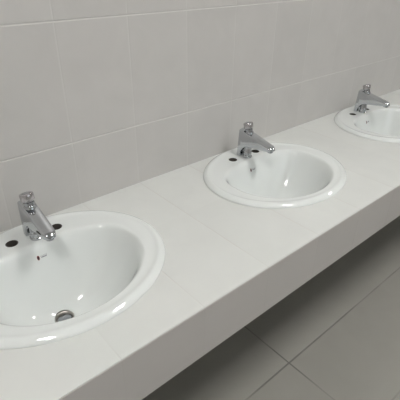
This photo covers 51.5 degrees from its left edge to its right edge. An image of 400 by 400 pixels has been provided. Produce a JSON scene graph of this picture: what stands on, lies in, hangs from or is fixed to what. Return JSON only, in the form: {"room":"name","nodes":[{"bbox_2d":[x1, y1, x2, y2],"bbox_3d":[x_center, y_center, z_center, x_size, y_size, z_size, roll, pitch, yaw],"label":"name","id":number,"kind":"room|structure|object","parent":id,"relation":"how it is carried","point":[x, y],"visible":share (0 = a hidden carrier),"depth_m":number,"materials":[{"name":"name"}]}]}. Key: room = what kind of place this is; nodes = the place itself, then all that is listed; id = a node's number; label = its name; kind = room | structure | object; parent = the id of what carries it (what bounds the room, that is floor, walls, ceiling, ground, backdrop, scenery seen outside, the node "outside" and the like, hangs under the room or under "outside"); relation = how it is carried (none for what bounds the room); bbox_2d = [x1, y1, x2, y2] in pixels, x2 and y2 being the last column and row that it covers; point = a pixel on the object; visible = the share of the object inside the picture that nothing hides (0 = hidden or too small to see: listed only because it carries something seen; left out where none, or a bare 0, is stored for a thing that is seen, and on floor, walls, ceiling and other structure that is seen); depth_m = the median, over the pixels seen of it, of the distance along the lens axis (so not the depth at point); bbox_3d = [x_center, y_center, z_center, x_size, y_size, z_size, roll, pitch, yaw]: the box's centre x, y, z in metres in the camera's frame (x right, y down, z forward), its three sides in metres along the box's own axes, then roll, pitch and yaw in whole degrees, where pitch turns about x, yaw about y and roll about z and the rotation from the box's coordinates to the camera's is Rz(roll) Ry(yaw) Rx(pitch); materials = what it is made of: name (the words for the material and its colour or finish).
{"room":"public restroom","nodes":[
{"label":"public restroom","id":0,"kind":"room"},
{"bbox_2d":[0,0,399,231],"bbox_3d":[0.272,-0.778,1.397,5.490,2.503,0.120,-23,38,-34],"label":"wall","id":1,"kind":"structure","parent":0,"point":[98,98],"depth_m":1.19,"materials":[{"name":"tile"}]},
{"bbox_2d":[0,89,399,399],"bbox_3d":[0.476,-0.101,1.515,5.249,0.143,0.526,-23,38,-34],"label":"countertop","id":2,"kind":"structure","parent":1,"relation":"attached to","point":[227,263],"depth_m":0.98,"materials":[{"name":"tile"}]},
{"bbox_2d":[0,210,165,348],"bbox_3d":[-0.317,0.226,0.982,0.506,0.203,0.434,-23,38,-34],"label":"washbasin","id":3,"kind":"object","parent":2,"relation":"in","point":[97,264],"visible":0.97,"depth_m":1.01,"materials":[{"name":"white ceramic"}]},
{"bbox_2d":[17,191,55,240],"bbox_3d":[-0.373,0.062,0.962,0.038,0.146,0.150,-23,38,-34],"label":"faucet","id":4,"kind":"object","parent":3,"relation":"on","point":[35,224],"visible":1,"depth_m":0.95,"materials":[{"name":"silver metal"}]},
{"bbox_2d":[203,142,346,208],"bbox_3d":[0.244,-0.015,1.401,0.506,0.203,0.434,-23,38,-34],"label":"washbasin","id":5,"kind":"object","parent":2,"relation":"in","point":[293,175],"visible":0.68,"depth_m":1.42,"materials":[{"name":"white ceramic"}]},
{"bbox_2d":[237,122,274,157],"bbox_3d":[0.189,-0.179,1.381,0.038,0.146,0.150,-23,38,-34],"label":"faucet","id":6,"kind":"object","parent":5,"relation":"on","point":[248,140],"visible":0.98,"depth_m":1.37,"materials":[{"name":"silver metal"}]},
{"bbox_2d":[334,104,399,142],"bbox_3d":[0.805,-0.256,1.820,0.506,0.203,0.434,-23,38,-34],"label":"washbasin","id":7,"kind":"object","parent":2,"relation":"in","point":[379,123],"visible":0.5,"depth_m":1.85,"materials":[{"name":"white ceramic"}]},
{"bbox_2d":[354,84,389,112],"bbox_3d":[0.750,-0.420,1.800,0.038,0.146,0.150,-23,38,-34],"label":"faucet","id":8,"kind":"object","parent":7,"relation":"on","point":[365,97],"visible":0.98,"depth_m":1.79,"materials":[{"name":"silver metal"}]},
{"bbox_2d":[142,216,399,399],"bbox_3d":[1.275,0.963,1.056,5.490,0.120,3.240,-23,38,-34],"label":"floor","id":9,"kind":"structure","parent":0,"point":[336,336],"depth_m":1.59,"materials":[{"name":"tile"}]}
]}

